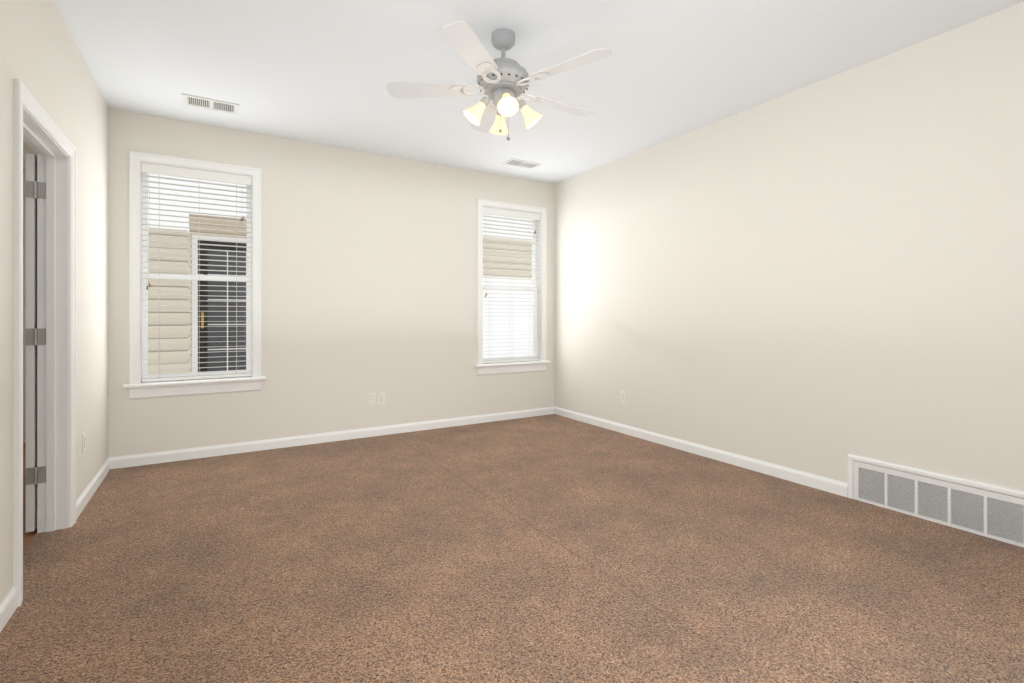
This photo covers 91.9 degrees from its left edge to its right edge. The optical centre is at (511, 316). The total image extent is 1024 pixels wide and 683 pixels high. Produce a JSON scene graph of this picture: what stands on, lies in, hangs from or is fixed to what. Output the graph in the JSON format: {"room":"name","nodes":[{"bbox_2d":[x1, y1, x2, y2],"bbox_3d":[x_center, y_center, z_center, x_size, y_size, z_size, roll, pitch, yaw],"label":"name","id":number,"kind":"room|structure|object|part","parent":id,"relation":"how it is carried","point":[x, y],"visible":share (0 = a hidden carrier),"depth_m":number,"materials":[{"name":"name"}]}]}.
{"room":"empty bedroom","nodes":[
{"label":"empty bedroom","id":0,"kind":"room"},
{"bbox_2d":[23,443,36,549],"bbox_3d":[-3.233,1.218,2.371,1.475,0.120,5.000,0,0,-31],"label":"floor","id":1,"kind":"structure","parent":0,"point":[28,537],"depth_m":2.76,"materials":[{"name":"brown wood"}]},
{"bbox_2d":[23,141,36,442],"bbox_3d":[-3.276,-0.142,2.345,1.575,2.600,5.200,0,0,-31],"label":"wall","id":2,"kind":"structure","parent":0,"point":[27,149],"depth_m":4.54,"materials":[{"name":"white paint"}]},
{"bbox_2d":[0,0,107,602],"bbox_3d":[-1.721,-0.212,1.414,0.125,2.740,5.400,0,0,-31],"label":"wall","id":3,"kind":"structure","parent":0,"point":[42,60],"depth_m":2.74,"materials":[{"name":"white paint"}]},
{"bbox_2d":[0,586,17,631],"bbox_3d":[-1.169,1.114,0.632,0.013,0.088,3.130,0,0,-31],"label":"baseboard","id":4,"kind":"structure","parent":3,"relation":"attached to","point":[8,605],"depth_m":1.86,"materials":[{"name":"white wood"}]},
{"bbox_2d":[25,153,45,532],"bbox_3d":[-2.749,0.139,2.978,0.089,2.014,0.801,0,0,-31],"label":"door leaf","id":5,"kind":"structure","parent":3,"relation":"in","point":[30,350],"depth_m":2.64,"materials":[{"name":"white wood"}]},
{"bbox_3d":[-2.541,0.086,2.642,0.080,1.617,0.012,0,0,-31],"label":"door hinges","id":6,"kind":"part","parent":5,"relation":"part of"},
{"bbox_2d":[13,78,75,606],"bbox_3d":[-2.272,0.105,2.346,0.146,2.105,0.945,0,0,-31],"label":"door frame","id":7,"kind":"structure","parent":3,"relation":"attached to","point":[52,320],"depth_m":2.66,"materials":[{"name":"white wood"}]},
{"bbox_2d":[82,432,85,452],"bbox_3d":[-2.622,0.773,3.036,0.008,0.115,0.070,0,0,-31],"label":"electrical outlet","id":8,"kind":"object","parent":3,"relation":"attached to","point":[83,442],"visible":1,"depth_m":3.02,"materials":[{"name":"white plastic"}]},
{"bbox_2d":[76,457,111,519],"bbox_3d":[-2.750,1.114,3.252,0.013,0.088,1.102,0,0,-31],"label":"baseboard","id":9,"kind":"structure","parent":3,"relation":"attached to","point":[84,498],"depth_m":3.21,"materials":[{"name":"white wood"}]},
{"bbox_2d":[108,108,554,457],"bbox_3d":[-1.305,-0.212,4.906,4.445,2.740,0.150,0,0,-31],"label":"wall","id":10,"kind":"structure","parent":0,"point":[368,272],"depth_m":4.63,"materials":[{"name":"white paint"}]},
{"bbox_2d":[123,376,265,398],"bbox_3d":[-2.570,0.579,4.068,0.978,0.122,0.122,0,0,-31],"label":"sill","id":11,"kind":"structure","parent":10,"relation":"attached to","point":[156,389],"depth_m":4.02,"materials":[{"name":"white wood"}]},
{"bbox_2d":[129,151,260,383],"bbox_3d":[-2.597,-0.364,4.114,0.908,1.824,0.171,0,0,-31],"label":"window","id":12,"kind":"structure","parent":10,"relation":"in","point":[218,177],"depth_m":4.06,"materials":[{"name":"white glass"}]},
{"bbox_2d":[149,173,149,282],"bbox_3d":[-2.859,-0.690,3.894,0.017,0.895,0.002,0,0,-31],"label":"blind cord","id":13,"kind":"object","parent":12,"relation":"hanging from","point":[149,173],"depth_m":3.90,"materials":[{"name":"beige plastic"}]},
{"bbox_2d":[159,175,159,377],"bbox_3d":[-2.803,-0.333,3.934,0.002,1.649,0.002,0,0,-31],"label":"blind cord","id":14,"kind":"object","parent":12,"relation":"hanging from","point":[159,263],"depth_m":3.98,"materials":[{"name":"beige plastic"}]},
{"bbox_3d":[-2.618,-0.344,4.148,0.770,1.725,0.060,0,0,-31],"label":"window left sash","id":15,"kind":"part","parent":12,"relation":"part of","materials":[{"name":"clear glass"}]},
{"bbox_2d":[236,184,241,373],"bbox_3d":[-2.320,-0.333,4.222,0.050,1.649,0.004,0,0,-25],"label":"blind cord","id":16,"kind":"object","parent":12,"relation":"hanging from","point":[236,184],"depth_m":4.26,"materials":[{"name":"white fabric"}]},
{"bbox_2d":[112,407,551,468],"bbox_3d":[-1.274,1.114,4.830,4.170,0.088,0.013,0,0,-31],"label":"baseboard","id":17,"kind":"structure","parent":10,"relation":"attached to","point":[250,446],"depth_m":4.48,"materials":[{"name":"white wood"}]},
{"bbox_2d":[368,393,374,404],"bbox_3d":[-1.354,0.798,4.782,0.070,0.115,0.012,0,0,-31],"label":"electrical outlet","id":18,"kind":"object","parent":10,"relation":"attached to","point":[371,398],"visible":1,"depth_m":4.78,"materials":[{"name":"white plastic"}]},
{"bbox_2d":[378,392,384,404],"bbox_3d":[-1.274,0.798,4.832,0.070,0.115,0.008,0,0,-31],"label":"electrical outlet","id":19,"kind":"object","parent":10,"relation":"attached to","point":[381,397],"visible":1,"depth_m":4.83,"materials":[{"name":"white plastic"}]},
{"bbox_2d":[477,199,546,363],"bbox_3d":[-0.024,-0.364,5.666,0.908,1.824,0.171,0,0,-31],"label":"window","id":20,"kind":"structure","parent":10,"relation":"in","point":[509,213],"depth_m":5.70,"materials":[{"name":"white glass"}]},
{"bbox_2d":[485,214,485,294],"bbox_3d":[-0.286,-0.690,5.446,0.017,0.895,0.002,0,0,-31],"label":"blind cord","id":21,"kind":"object","parent":20,"relation":"hanging from","point":[485,214],"depth_m":5.44,"materials":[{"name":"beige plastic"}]},
{"bbox_3d":[-0.045,-0.344,5.700,0.770,1.725,0.060,0,0,-31],"label":"window right sash","id":22,"kind":"part","parent":20,"relation":"part of","materials":[{"name":"clear glass"}]},
{"bbox_2d":[529,219,529,357],"bbox_3d":[0.204,-0.333,5.810,0.002,1.649,0.002,0,0,-31],"label":"blind cord","id":23,"kind":"object","parent":20,"relation":"hanging from","point":[529,274],"depth_m":5.81,"materials":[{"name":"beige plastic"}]},
{"bbox_2d":[474,360,550,375],"bbox_3d":[0.003,0.579,5.620,0.978,0.122,0.122,0,0,-31],"label":"sill","id":24,"kind":"structure","parent":10,"relation":"attached to","point":[508,367],"depth_m":5.58,"materials":[{"name":"white wood"}]},
{"bbox_2d":[0,414,1023,682],"bbox_3d":[0.089,1.218,2.594,4.445,0.120,5.550,0,0,-31],"label":"floor","id":25,"kind":"structure","parent":0,"point":[552,548],"depth_m":2.21,"materials":[{"name":"brown carpet"}]},
{"bbox_2d":[54,0,1023,183],"bbox_3d":[0.089,-1.642,2.594,4.445,0.120,5.550,0,0,-31],"label":"ceiling","id":26,"kind":"structure","parent":0,"point":[324,72],"depth_m":3.06,"materials":[{"name":"white paint"}]},
{"bbox_2d":[182,93,238,114],"bbox_3d":[-2.238,-1.577,3.687,0.356,0.011,0.204,0,0,-31],"label":"ceiling vent","id":27,"kind":"object","parent":26,"relation":"in","point":[209,104],"visible":0.98,"depth_m":3.68,"materials":[{"name":"white metal"}]},
{"bbox_2d":[386,21,611,140],"bbox_3d":[-0.015,-1.281,2.812,1.222,0.602,1.261,0,0,-31],"label":"ceiling fan","id":28,"kind":"object","parent":26,"relation":"hanging from","point":[503,82],"visible":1,"depth_m":2.72,"materials":[{"name":"metal"},{"name":"painted wood"},{"name":"glass"}]},
{"bbox_2d":[502,158,541,168],"bbox_3d":[0.104,-1.578,5.120,0.364,0.008,0.196,0,0,-31],"label":"ceiling vent","id":29,"kind":"object","parent":26,"relation":"in","point":[521,163],"visible":1,"depth_m":5.11,"materials":[{"name":"white metal"}]},
{"bbox_2d":[555,2,1023,491],"bbox_3d":[1.967,-0.212,3.639,0.150,2.740,5.400,0,0,-31],"label":"wall","id":30,"kind":"structure","parent":0,"point":[824,278],"depth_m":3.28,"materials":[{"name":"white paint"}]},
{"bbox_2d":[621,391,625,402],"bbox_3d":[1.105,0.798,4.914,0.008,0.115,0.070,0,0,-31],"label":"electrical outlet","id":31,"kind":"object","parent":30,"relation":"attached to","point":[623,396],"visible":1,"depth_m":4.91,"materials":[{"name":"white plastic"}]},
{"bbox_2d":[552,406,847,496],"bbox_3d":[1.339,1.114,4.523,0.013,0.088,3.150,0,0,-31],"label":"baseboard","id":32,"kind":"structure","parent":30,"relation":"attached to","point":[833,486],"depth_m":3.96,"materials":[{"name":"white wood"}]},
{"bbox_2d":[848,454,1023,498],"bbox_3d":[2.416,1.020,2.736,0.015,0.277,1.024,0,0,-31],"label":"trim","id":33,"kind":"structure","parent":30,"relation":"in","point":[978,485],"depth_m":2.82,"materials":[{"name":"white wood"}]},
{"bbox_2d":[853,461,1023,546],"bbox_3d":[2.417,1.036,2.737,0.010,0.243,0.956,0,0,-31],"label":"air vent","id":34,"kind":"object","parent":30,"relation":"in","point":[992,515],"visible":1,"depth_m":2.76,"materials":[{"name":"white metal"}]},
{"label":"outside","id":35,"kind":"structure","parent":0,"visible":0},
{"bbox_2d":[148,173,532,373],"bbox_3d":[-2.934,-2.842,9.354,22.000,10.000,9.150,0,0,-31],"label":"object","id":36,"kind":"structure","parent":35,"point":[243,334],"depth_m":6.94,"materials":[{"name":"white plastic"}]}
]}

